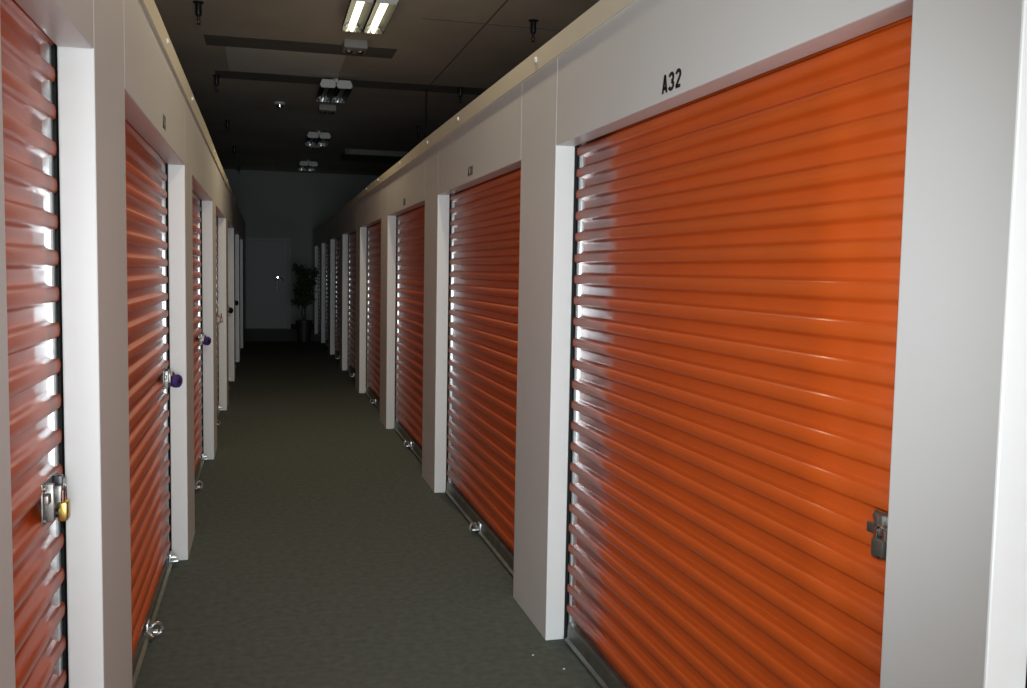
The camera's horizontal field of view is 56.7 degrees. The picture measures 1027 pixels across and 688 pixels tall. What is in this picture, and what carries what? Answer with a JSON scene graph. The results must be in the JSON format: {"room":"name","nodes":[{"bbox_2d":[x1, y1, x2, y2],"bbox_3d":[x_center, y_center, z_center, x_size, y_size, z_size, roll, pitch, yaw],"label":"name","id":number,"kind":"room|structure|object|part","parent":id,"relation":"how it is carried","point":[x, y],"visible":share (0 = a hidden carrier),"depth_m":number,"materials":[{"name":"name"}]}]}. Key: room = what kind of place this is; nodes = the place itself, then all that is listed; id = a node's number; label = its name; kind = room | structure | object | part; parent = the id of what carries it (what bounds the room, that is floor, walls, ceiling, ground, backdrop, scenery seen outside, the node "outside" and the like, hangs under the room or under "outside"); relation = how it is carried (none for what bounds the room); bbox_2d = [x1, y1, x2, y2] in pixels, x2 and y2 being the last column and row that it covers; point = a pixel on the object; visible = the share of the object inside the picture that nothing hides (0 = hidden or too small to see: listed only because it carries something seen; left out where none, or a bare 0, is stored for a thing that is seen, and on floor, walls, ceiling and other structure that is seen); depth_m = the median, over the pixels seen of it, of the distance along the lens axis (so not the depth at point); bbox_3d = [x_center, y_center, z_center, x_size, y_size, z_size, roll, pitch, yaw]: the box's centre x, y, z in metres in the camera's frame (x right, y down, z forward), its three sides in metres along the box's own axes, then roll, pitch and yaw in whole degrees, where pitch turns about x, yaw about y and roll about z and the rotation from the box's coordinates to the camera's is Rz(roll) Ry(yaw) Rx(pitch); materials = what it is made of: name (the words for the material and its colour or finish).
{"room":"self-storage corridor","nodes":[
{"label":"self-storage corridor","id":0,"kind":"room"},
{"bbox_2d":[0,0,245,687],"bbox_3d":[-3.805,-0.496,9.695,1.681,2.584,23.700,0,5,-15],"label":"wall","id":1,"kind":"structure","parent":0,"point":[114,61],"depth_m":2.59,"materials":[{"name":"white paint"}]},
{"bbox_2d":[0,0,66,687],"bbox_3d":[-1.021,0.329,1.986,0.132,2.209,0.995,0,5,-15],"label":"door","id":2,"kind":"structure","parent":1,"relation":"in","point":[28,73],"depth_m":2.15,"materials":[{"name":"orange paint"}]},
{"bbox_3d":[-1.164,0.301,2.373,0.051,2.200,0.044,0,5,-15],"label":"guide rail","id":3,"kind":"part","parent":2,"relation":"part of","materials":[{"name":"metal"}]},
{"bbox_2d":[57,484,70,520],"bbox_3d":[-1.076,0.377,2.279,0.022,0.087,0.048,0,5,-15],"label":"padlock","id":4,"kind":"object","parent":2,"relation":"hanging from","point":[64,505],"visible":1,"depth_m":2.26,"materials":[{"name":"gold metal"}]},
{"bbox_3d":[-0.963,-0.878,1.903,0.085,0.370,0.872,0,5,-15],"label":"header panel","id":5,"kind":"part","parent":1,"relation":"part of","materials":[{"name":"white paint"}]},
{"bbox_2d":[125,119,178,687],"bbox_3d":[-1.550,0.166,4.006,0.132,2.209,2.365,0,5,-15],"label":"door","id":6,"kind":"structure","parent":1,"relation":"in","point":[149,377],"depth_m":4.21,"materials":[{"name":"orange paint"}]},
{"bbox_3d":[-1.552,1.226,4.076,0.080,0.073,0.080,2,4,11],"label":"lift handle","id":7,"kind":"part","parent":6,"relation":"part of","materials":[{"name":"metal"}]},
{"bbox_3d":[-1.867,0.085,5.054,0.051,2.200,0.044,0,5,-15],"label":"guide rail","id":8,"kind":"part","parent":6,"relation":"part of","materials":[{"name":"metal"}]},
{"bbox_2d":[171,371,182,387],"bbox_3d":[-1.777,0.186,5.013,0.050,0.089,0.073,2,4,9],"label":"padlock","id":9,"kind":"object","parent":6,"relation":"hanging from","point":[176,379],"visible":0.95,"depth_m":5.00,"materials":[{"name":"purple metal"}]},
{"bbox_3d":[-1.492,-1.042,3.924,0.085,0.370,2.242,0,5,-15],"label":"header panel","id":10,"kind":"part","parent":1,"relation":"part of","materials":[{"name":"white paint"}]},
{"bbox_2d":[163,115,165,130],"bbox_3d":[-1.466,-0.931,3.995,0.001,0.060,0.122,0,5,-15],"label":"unit number","id":11,"kind":"object","parent":1,"relation":"attached to","point":[164,117],"visible":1,"depth_m":4.00,"materials":[{"name":"black"}]},
{"bbox_2d":[165,164,207,536],"bbox_3d":[-2.257,-0.052,6.702,0.132,2.209,2.365,0,5,-15],"label":"door","id":12,"kind":"structure","parent":1,"relation":"in","point":[198,337],"depth_m":7.27,"materials":[{"name":"metal"}]},
{"bbox_2d":[192,191,202,473],"bbox_3d":[-2.276,-0.073,6.695,0.025,2.168,2.237,0,5,-15],"label":"door curtain","id":13,"kind":"object","parent":12,"relation":"hanging from","point":[197,335],"depth_m":7.39,"materials":[{"name":"orange paint"}]},
{"bbox_3d":[-2.258,1.008,6.771,0.080,0.073,0.080,2,4,11],"label":"lift handle","id":14,"kind":"part","parent":12,"relation":"part of","materials":[{"name":"metal"}]},
{"bbox_3d":[-2.573,-0.133,7.749,0.051,2.200,0.044,0,5,-15],"label":"guide rail","id":15,"kind":"part","parent":12,"relation":"part of","materials":[{"name":"metal"}]},
{"bbox_2d":[204,335,210,344],"bbox_3d":[-2.487,-0.033,7.723,0.050,0.089,0.073,2,4,9],"label":"padlock","id":16,"kind":"object","parent":12,"relation":"hanging from","point":[207,340],"visible":0.91,"depth_m":7.70,"materials":[{"name":"purple metal"}]},
{"bbox_3d":[-3.045,-1.740,9.794,0.137,0.092,23.700,0,5,-15],"label":"cap trim","id":17,"kind":"part","parent":1,"relation":"part of","materials":[{"name":"beige metal"}]},
{"bbox_3d":[-2.198,-1.259,6.620,0.085,0.370,2.272,0,5,-15],"label":"header panel","id":18,"kind":"part","parent":1,"relation":"part of","materials":[{"name":"white paint"}]},
{"bbox_2d":[200,200,222,446],"bbox_3d":[-2.967,-0.271,9.412,0.132,2.209,2.365,0,5,-15],"label":"door","id":19,"kind":"structure","parent":1,"relation":"in","point":[219,407],"depth_m":8.34,"materials":[{"name":"metal"}]},
{"bbox_3d":[-3.283,-0.352,10.459,0.051,2.200,0.044,0,5,-15],"label":"guide rail","id":20,"kind":"part","parent":19,"relation":"part of","materials":[{"name":"metal"}]},
{"bbox_2d":[216,216,218,405],"bbox_3d":[-2.986,-0.292,9.405,0.025,2.168,2.237,0,5,-15],"label":"door curtain","id":21,"kind":"object","parent":19,"relation":"hanging from","point":[217,317],"depth_m":10.38,"materials":[{"name":"orange paint"}]},
{"bbox_3d":[-2.908,-1.478,9.330,0.085,0.370,2.272,0,5,-15],"label":"header panel","id":22,"kind":"part","parent":1,"relation":"part of","materials":[{"name":"white paint"}]},
{"bbox_2d":[217,217,230,403],"bbox_3d":[-3.676,-0.490,12.122,0.132,2.209,2.365,0,5,-15],"label":"door","id":23,"kind":"structure","parent":1,"relation":"in","point":[217,217],"depth_m":11.05,"materials":[{"name":"metal"}]},
{"bbox_3d":[-3.438,-0.401,11.054,0.051,2.200,0.044,0,5,-15],"label":"guide rail","id":24,"kind":"part","parent":23,"relation":"part of","materials":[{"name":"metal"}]},
{"bbox_3d":[-3.618,-1.697,12.040,0.085,0.370,2.272,0,5,-15],"label":"header panel","id":25,"kind":"part","parent":1,"relation":"part of","materials":[{"name":"white paint"}]},
{"bbox_3d":[-4.328,-1.916,14.750,0.085,0.370,2.272,0,5,-15],"label":"header panel","id":26,"kind":"part","parent":1,"relation":"part of","materials":[{"name":"white paint"}]},
{"bbox_3d":[-5.038,-2.135,17.460,0.085,0.370,2.272,0,5,-15],"label":"header panel","id":27,"kind":"part","parent":1,"relation":"part of","materials":[{"name":"white paint"}]},
{"bbox_2d":[245,329,319,340],"bbox_3d":[-5.176,-0.252,23.717,14.000,0.080,6.000,0,5,-15],"label":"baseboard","id":28,"kind":"structure","parent":0,"point":[251,334],"depth_m":22.48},
{"bbox_2d":[223,169,379,323],"bbox_3d":[-5.492,-2.425,24.910,14.000,4.060,0.200,0,5,-15],"label":"wall","id":29,"kind":"structure","parent":0,"point":[271,204],"depth_m":24.69,"materials":[{"name":"grey paint"}]},
{"bbox_2d":[245,237,290,328],"bbox_3d":[-6.388,-1.559,24.588,1.240,2.350,0.103,0,5,-15],"label":"door","id":30,"kind":"structure","parent":29,"relation":"in","point":[267,260],"depth_m":24.62,"materials":[{"name":"grey paint"}]},
{"bbox_3d":[-6.412,-0.528,24.685,1.060,0.220,0.005,0,5,-15],"label":"kick plate","id":31,"kind":"part","parent":30,"relation":"part of","materials":[{"name":"grey paint"}]},
{"bbox_2d":[291,324,318,328],"bbox_3d":[-5.500,-0.458,24.955,14.000,0.130,0.015,0,5,-15],"label":"baseboard","id":32,"kind":"structure","parent":29,"relation":"attached to","point":[293,326],"depth_m":24.89,"materials":[{"name":"black rubber"}]},
{"bbox_2d":[134,341,601,687],"bbox_3d":[-1.234,0.964,8.672,14.000,0.080,25.200,0,5,-15],"label":"floor","id":33,"kind":"structure","parent":0,"point":[322,554],"depth_m":5.05,"materials":[{"name":"grey carpet"}]},
{"bbox_2d":[291,262,318,341],"bbox_3d":[-4.490,-0.898,20.504,0.601,1.721,0.706,0,5,-15],"label":"potted tree","id":34,"kind":"object","parent":33,"relation":"on","point":[304,326],"visible":1,"depth_m":20.43,"materials":[{"name":"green plant"}]},
{"bbox_3d":[-4.527,-0.277,20.567,0.360,0.470,0.360,0,5,-15],"label":"pot","id":35,"kind":"part","parent":34,"relation":"part of","materials":[{"name":"grey"}]},
{"bbox_2d":[154,0,599,175],"bbox_3d":[-1.919,-3.397,11.251,14.000,0.080,31.200,0,5,-15],"label":"ceiling","id":36,"kind":"structure","parent":0,"point":[267,137],"depth_m":11.63,"materials":[{"name":"grey paint"}]},
{"bbox_2d":[193,0,203,24],"bbox_3d":[-2.947,-3.094,8.901,0.100,0.204,0.100,0,5,-15],"label":"sprinkler","id":37,"kind":"object","parent":36,"relation":"attached to","point":[198,4],"visible":1,"depth_m":8.88,"materials":[{"name":"grey metal"}]},
{"bbox_2d":[213,75,219,91],"bbox_3d":[-3.838,-3.370,12.306,0.100,0.204,0.100,0,5,-15],"label":"sprinkler","id":38,"kind":"object","parent":36,"relation":"attached to","point":[216,77],"visible":1,"depth_m":12.28,"materials":[{"name":"grey metal"}]},
{"bbox_2d":[225,120,230,132],"bbox_3d":[-4.824,-3.674,16.067,0.100,0.204,0.100,0,5,-15],"label":"sprinkler","id":39,"kind":"object","parent":36,"relation":"attached to","point":[227,121],"visible":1,"depth_m":16.04,"materials":[{"name":"grey metal"}]},
{"bbox_2d":[274,102,284,108],"bbox_3d":[-3.499,-3.571,14.245,0.160,0.085,0.160,0,5,-15],"label":"smoke detector","id":40,"kind":"object","parent":36,"relation":"attached to","point":[279,105],"visible":1,"depth_m":14.20,"materials":[{"name":"white plastic"}]},
{"bbox_2d":[225,46,345,77],"bbox_3d":[-2.755,-3.388,11.483,1.340,0.004,1.370,0,5,-15],"label":"ceiling panel","id":41,"kind":"object","parent":36,"relation":"attached to","point":[239,59],"visible":1,"depth_m":11.42,"materials":[{"name":"grey paint"}]},
{"bbox_2d":[203,34,397,58],"bbox_3d":[-2.359,-3.316,10.624,2.070,0.004,0.500,0,5,-15],"label":"ceiling beam","id":42,"kind":"structure","parent":36,"relation":"attached to","point":[215,40],"depth_m":10.59,"materials":[{"name":"black metal"}]},
{"bbox_2d":[298,160,317,170],"bbox_3d":[-4.782,-4.154,22.105,0.414,0.162,1.108,0,5,-15],"label":"ceiling light","id":43,"kind":"object","parent":36,"relation":"attached to","point":[308,165],"visible":1,"depth_m":21.79,"materials":[{"name":"white metal"}]},
{"bbox_3d":[-4.745,-4.089,21.547,0.205,0.103,0.004,0,5,-15],"label":"plate","id":44,"kind":"part","parent":43,"relation":"part of","materials":[{"name":"white metal"}]},
{"bbox_3d":[-4.542,-4.090,21.600,0.205,0.103,0.004,0,5,-15],"label":"plate","id":45,"kind":"part","parent":43,"relation":"part of","materials":[{"name":"white metal"}]},
{"bbox_2d":[308,145,319,149],"bbox_3d":[-3.968,-3.917,18.915,0.220,0.120,0.300,0,5,-15],"label":"ceiling box","id":46,"kind":"object","parent":36,"relation":"attached to","point":[316,147],"visible":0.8,"depth_m":18.79,"materials":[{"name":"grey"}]},
{"bbox_2d":[305,131,330,145],"bbox_3d":[-3.599,-3.780,17.468,0.414,0.162,1.108,0,5,-15],"label":"ceiling light","id":47,"kind":"object","parent":36,"relation":"attached to","point":[317,138],"visible":1,"depth_m":17.26,"materials":[{"name":"white metal"}]},
{"bbox_3d":[-3.561,-3.715,16.910,0.205,0.103,0.004,0,5,-15],"label":"plate","id":48,"kind":"part","parent":47,"relation":"part of","materials":[{"name":"white metal"}]},
{"bbox_3d":[-3.359,-3.715,16.963,0.205,0.103,0.004,0,5,-15],"label":"plate","id":49,"kind":"part","parent":47,"relation":"part of","materials":[{"name":"white metal"}]},
{"bbox_2d":[318,104,335,113],"bbox_3d":[-2.835,-3.559,14.471,0.250,0.120,0.300,0,5,-15],"label":"ceiling box","id":50,"kind":"object","parent":36,"relation":"attached to","point":[323,108],"visible":1,"depth_m":14.34,"materials":[{"name":"grey plastic"}]},
{"bbox_2d":[316,79,351,102],"bbox_3d":[-2.409,-3.397,12.729,0.414,0.162,1.108,0,5,-15],"label":"ceiling light","id":51,"kind":"object","parent":36,"relation":"attached to","point":[334,91],"visible":1,"depth_m":12.61,"materials":[{"name":"white metal"}]},
{"bbox_3d":[-2.371,-3.333,12.172,0.205,0.103,0.004,0,5,-15],"label":"plate","id":52,"kind":"part","parent":51,"relation":"part of","materials":[{"name":"white metal"}]},
{"bbox_3d":[-2.169,-3.333,12.225,0.205,0.103,0.004,0,5,-15],"label":"plate","id":53,"kind":"part","parent":51,"relation":"part of","materials":[{"name":"white metal"}]},
{"bbox_2d":[215,70,487,94],"bbox_3d":[-1.983,-3.466,12.680,3.800,0.004,0.500,0,5,-15],"label":"ceiling beam","id":54,"kind":"structure","parent":36,"relation":"attached to","point":[223,74],"depth_m":12.60,"materials":[{"name":"black metal"}]},
{"bbox_2d":[342,39,367,53],"bbox_3d":[-1.732,-3.228,10.380,0.250,0.120,0.300,0,5,-15],"label":"ceiling box","id":55,"kind":"object","parent":36,"relation":"attached to","point":[353,46],"visible":1,"depth_m":10.26,"materials":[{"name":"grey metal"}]},
{"bbox_2d":[341,0,398,33],"bbox_3d":[-1.340,-3.078,8.784,0.414,0.162,1.108,0,5,-15],"label":"ceiling light","id":56,"kind":"object","parent":36,"relation":"attached to","point":[367,16],"visible":1,"depth_m":8.83,"materials":[{"name":"white"}]},
{"bbox_3d":[-1.581,-3.099,9.292,0.205,0.103,0.004,0,5,-15],"label":"plate","id":57,"kind":"part","parent":56,"relation":"part of","materials":[{"name":"white ceramic"}]},
{"bbox_2d":[343,27,359,32],"bbox_3d":[-1.575,-3.062,9.272,0.164,0.048,0.018,0,5,-15],"label":"socket","id":58,"kind":"object","parent":56,"relation":"attached to","point":[347,29],"depth_m":9.27,"materials":[{"name":"silver metal"}]},
{"bbox_3d":[-1.302,-3.013,8.227,0.205,0.103,0.004,0,5,-15],"label":"plate","id":59,"kind":"part","parent":56,"relation":"part of","materials":[{"name":"white metal"}]},
{"bbox_3d":[-1.378,-3.100,9.345,0.205,0.103,0.004,0,5,-15],"label":"plate","id":60,"kind":"part","parent":56,"relation":"part of","materials":[{"name":"white ceramic"}]},
{"bbox_2d":[365,28,381,33],"bbox_3d":[-1.373,-3.063,9.325,0.164,0.048,0.018,0,5,-15],"label":"socket","id":61,"kind":"object","parent":56,"relation":"attached to","point":[367,30],"depth_m":9.32,"materials":[{"name":"silver metal"}]},
{"bbox_3d":[-1.099,-3.014,8.280,0.205,0.103,0.004,0,5,-15],"label":"plate","id":62,"kind":"part","parent":56,"relation":"part of","materials":[{"name":"white metal"}]},
{"bbox_2d":[341,148,408,161],"bbox_3d":[-2.633,-3.998,20.292,2.000,0.120,1.106,0,5,-15],"label":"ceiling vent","id":63,"kind":"object","parent":36,"relation":"in","point":[347,154],"visible":0.56,"depth_m":19.79,"materials":[{"name":"metal"}]},
{"bbox_2d":[416,125,420,137],"bbox_3d":[-1.625,-3.633,16.286,0.100,0.204,0.100,0,5,-15],"label":"sprinkler","id":64,"kind":"object","parent":36,"relation":"attached to","point":[418,126],"visible":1,"depth_m":16.26,"materials":[{"name":"grey metal"}]},
{"bbox_2d":[424,89,428,137],"bbox_3d":[-1.194,-3.003,13.028,0.060,0.950,0.058,0,5,-15],"label":"hanging rod","id":65,"kind":"object","parent":36,"relation":"hanging from","point":[424,89],"visible":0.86,"depth_m":13.01,"materials":[{"name":"black metal"}]},
{"bbox_2d":[457,87,463,102],"bbox_3d":[-0.715,-3.353,12.814,0.100,0.204,0.100,0,5,-15],"label":"sprinkler","id":66,"kind":"object","parent":36,"relation":"attached to","point":[460,89],"visible":1,"depth_m":12.79,"materials":[{"name":"grey metal"}]},
{"bbox_2d":[430,0,507,84],"bbox_3d":[-0.126,-3.145,8.915,0.015,0.006,7.750,0,5,-15],"label":"trim","id":67,"kind":"structure","parent":36,"relation":"attached to","point":[505,2],"depth_m":10.07,"materials":[{"name":"black metal"}]},
{"bbox_2d":[422,18,561,30],"bbox_3d":[0.411,-3.192,9.659,2.700,0.006,0.020,0,5,-15],"label":"trim","id":68,"kind":"structure","parent":36,"relation":"attached to","point":[422,18],"depth_m":9.49,"materials":[{"name":"black metal"}]},
{"bbox_2d":[528,19,538,41],"bbox_3d":[0.194,-3.072,9.342,0.100,0.204,0.100,0,5,-15],"label":"sprinkler","id":69,"kind":"object","parent":36,"relation":"attached to","point":[532,21],"visible":1,"depth_m":9.32,"materials":[{"name":"grey metal"}]},
{"bbox_2d":[313,0,1026,687],"bbox_3d":[-0.924,-0.577,11.428,1.681,2.584,25.600,0,5,-15],"label":"wall","id":70,"kind":"structure","parent":0,"point":[955,611],"depth_m":1.87,"materials":[{"name":"white paint"}]},
{"bbox_3d":[-4.464,-2.461,21.867,0.085,0.370,2.244,0,5,-15],"label":"header panel","id":71,"kind":"part","parent":70,"relation":"part of","materials":[{"name":"white paint"}]},
{"bbox_2d":[318,246,325,338],"bbox_3d":[-4.449,-1.254,21.969,0.132,2.210,2.367,0,5,-15],"label":"door","id":72,"kind":"structure","parent":70,"relation":"in","point":[319,246],"depth_m":22.66,"materials":[{"name":"metal"}]},
{"bbox_2d":[318,246,319,329],"bbox_3d":[-4.428,-1.298,21.970,0.025,2.122,2.239,0,5,-15],"label":"door curtain","id":73,"kind":"object","parent":72,"relation":"hanging from","point":[319,246],"depth_m":22.94,"materials":[{"name":"orange paint"}]},
{"bbox_3d":[-3.754,-2.242,19.157,0.085,0.370,2.244,0,5,-15],"label":"header panel","id":74,"kind":"part","parent":70,"relation":"part of","materials":[{"name":"white paint"}]},
{"bbox_2d":[325,239,335,346],"bbox_3d":[-3.739,-1.036,19.259,0.132,2.210,2.367,0,5,-15],"label":"door","id":75,"kind":"structure","parent":70,"relation":"in","point":[326,339],"depth_m":20.07,"materials":[{"name":"metal"}]},
{"bbox_3d":[-3.977,-1.116,20.328,0.051,2.200,0.044,0,5,-15],"label":"guide rail","id":76,"kind":"part","parent":75,"relation":"part of","materials":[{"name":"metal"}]},
{"bbox_2d":[326,242,327,339],"bbox_3d":[-3.718,-1.079,19.260,0.025,2.122,2.239,0,5,-15],"label":"door curtain","id":77,"kind":"object","parent":75,"relation":"hanging from","point":[327,242],"depth_m":20.10,"materials":[{"name":"orange paint"}]},
{"bbox_3d":[-3.044,-2.023,16.447,0.085,0.370,2.244,0,5,-15],"label":"header panel","id":78,"kind":"part","parent":70,"relation":"part of","materials":[{"name":"white paint"}]},
{"bbox_2d":[334,234,348,366],"bbox_3d":[-3.029,-0.817,16.549,0.132,2.210,2.367,0,5,-15],"label":"door","id":79,"kind":"structure","parent":70,"relation":"in","point":[337,308],"depth_m":17.14,"materials":[{"name":"metal"}]},
{"bbox_3d":[-3.267,-0.897,17.618,0.051,2.200,0.044,0,5,-15],"label":"guide rail","id":80,"kind":"part","parent":79,"relation":"part of","materials":[{"name":"metal"}]},
{"bbox_2d":[335,238,339,351],"bbox_3d":[-3.008,-0.860,16.550,0.025,2.122,2.239,0,5,-15],"label":"door curtain","id":81,"kind":"object","parent":79,"relation":"hanging from","point":[337,309],"depth_m":17.19,"materials":[{"name":"orange paint"}]},
{"bbox_3d":[-2.334,-1.804,13.737,0.085,0.370,2.244,0,5,-15],"label":"header panel","id":82,"kind":"part","parent":70,"relation":"part of","materials":[{"name":"white paint"}]},
{"bbox_2d":[347,227,367,385],"bbox_3d":[-2.319,-0.597,13.839,0.132,2.210,2.367,0,5,-15],"label":"door","id":83,"kind":"structure","parent":70,"relation":"in","point":[352,237],"depth_m":14.30,"materials":[{"name":"metal"}]},
{"bbox_3d":[-2.557,-0.678,14.908,0.051,2.200,0.044,0,5,-15],"label":"guide rail","id":84,"kind":"part","parent":83,"relation":"part of","materials":[{"name":"metal"}]},
{"bbox_2d":[348,232,355,370],"bbox_3d":[-2.298,-0.641,13.840,0.025,2.122,2.239,0,5,-15],"label":"door curtain","id":85,"kind":"object","parent":83,"relation":"hanging from","point":[352,237],"depth_m":14.36,"materials":[{"name":"orange paint"}]},
{"bbox_3d":[-1.624,-1.585,11.027,0.085,0.370,2.244,0,5,-15],"label":"header panel","id":86,"kind":"part","parent":70,"relation":"part of","materials":[{"name":"white paint"}]},
{"bbox_2d":[365,222,380,409],"bbox_3d":[-1.609,-0.378,11.129,0.132,2.210,2.367,0,5,-15],"label":"door","id":87,"kind":"structure","parent":70,"relation":"in","point":[374,231],"depth_m":11.51,"materials":[{"name":"metal"}]},
{"bbox_3d":[-1.847,-0.459,12.198,0.051,2.200,0.044,0,5,-15],"label":"guide rail","id":88,"kind":"part","parent":87,"relation":"part of","materials":[{"name":"metal"}]},
{"bbox_3d":[-0.914,-1.366,8.317,0.085,0.370,2.244,0,5,-15],"label":"header panel","id":89,"kind":"part","parent":70,"relation":"part of","materials":[{"name":"white paint"}]},
{"bbox_2d":[394,205,424,462],"bbox_3d":[-0.899,-0.159,8.418,0.132,2.210,2.367,0,5,-15],"label":"door","id":90,"kind":"structure","parent":70,"relation":"in","point":[410,224],"depth_m":8.61,"materials":[{"name":"metal"}]},
{"bbox_3d":[-1.137,-0.240,9.488,0.051,2.200,0.044,0,5,-15],"label":"guide rail","id":91,"kind":"part","parent":90,"relation":"part of","materials":[{"name":"metal"}]},
{"bbox_3d":[-0.936,0.899,8.510,0.080,0.073,0.080,2,4,11],"label":"lift handle","id":92,"kind":"part","parent":90,"relation":"part of","materials":[{"name":"metal"}]},
{"bbox_2d":[468,166,472,174],"bbox_3d":[-0.256,-1.024,5.636,0.001,0.056,0.139,0,5,-15],"label":"unit number","id":93,"kind":"object","parent":70,"relation":"attached to","point":[471,167],"visible":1,"depth_m":5.63,"materials":[{"name":"black"}]},
{"bbox_3d":[-1.640,-1.817,11.140,0.137,0.092,25.600,0,5,-15],"label":"cap trim","id":94,"kind":"part","parent":70,"relation":"part of","materials":[{"name":"beige metal"}]},
{"bbox_3d":[-0.204,-1.147,5.607,0.085,0.370,2.244,0,5,-15],"label":"header panel","id":95,"kind":"part","parent":70,"relation":"part of","materials":[{"name":"white paint"}]},
{"bbox_2d":[445,167,520,576],"bbox_3d":[-0.189,0.060,5.708,0.132,2.210,2.367,0,5,-15],"label":"door","id":96,"kind":"structure","parent":70,"relation":"in","point":[485,216],"depth_m":5.70,"materials":[{"name":"metal"}]},
{"bbox_3d":[-0.427,-0.021,6.777,0.051,2.200,0.044,0,5,-15],"label":"guide rail","id":97,"kind":"part","parent":96,"relation":"part of","materials":[{"name":"metal"}]},
{"bbox_3d":[-0.226,1.118,5.800,0.080,0.073,0.080,2,4,11],"label":"lift handle","id":98,"kind":"part","parent":96,"relation":"part of","materials":[{"name":"metal"}]},
{"bbox_2d":[662,68,680,93],"bbox_3d":[0.473,-0.787,2.852,0.001,0.056,0.139,0,5,-15],"label":"unit number","id":99,"kind":"object","parent":70,"relation":"attached to","point":[677,85],"visible":1,"depth_m":2.84,"materials":[{"name":"black"}]},
{"bbox_3d":[0.509,-0.927,2.885,0.085,0.370,2.269,0,5,-15],"label":"header panel","id":100,"kind":"part","parent":70,"relation":"part of","materials":[{"name":"white paint"}]},
{"bbox_2d":[564,15,911,687],"bbox_3d":[0.524,0.280,2.986,0.132,2.210,2.367,0,5,-15],"label":"door","id":101,"kind":"structure","parent":70,"relation":"in","point":[738,254],"depth_m":2.64,"materials":[{"name":"orange paint"}]},
{"bbox_3d":[0.286,0.199,4.056,0.051,2.200,0.044,0,5,-15],"label":"guide rail","id":102,"kind":"part","parent":101,"relation":"part of","materials":[{"name":"metal"}]},
{"bbox_2d":[871,525,886,557],"bbox_3d":[0.763,0.409,1.983,0.017,0.067,0.037,0,5,-15],"label":"padlock","id":103,"kind":"object","parent":101,"relation":"hanging from","point":[878,546],"visible":0.94,"depth_m":1.97,"materials":[{"name":"metal"}]}
]}

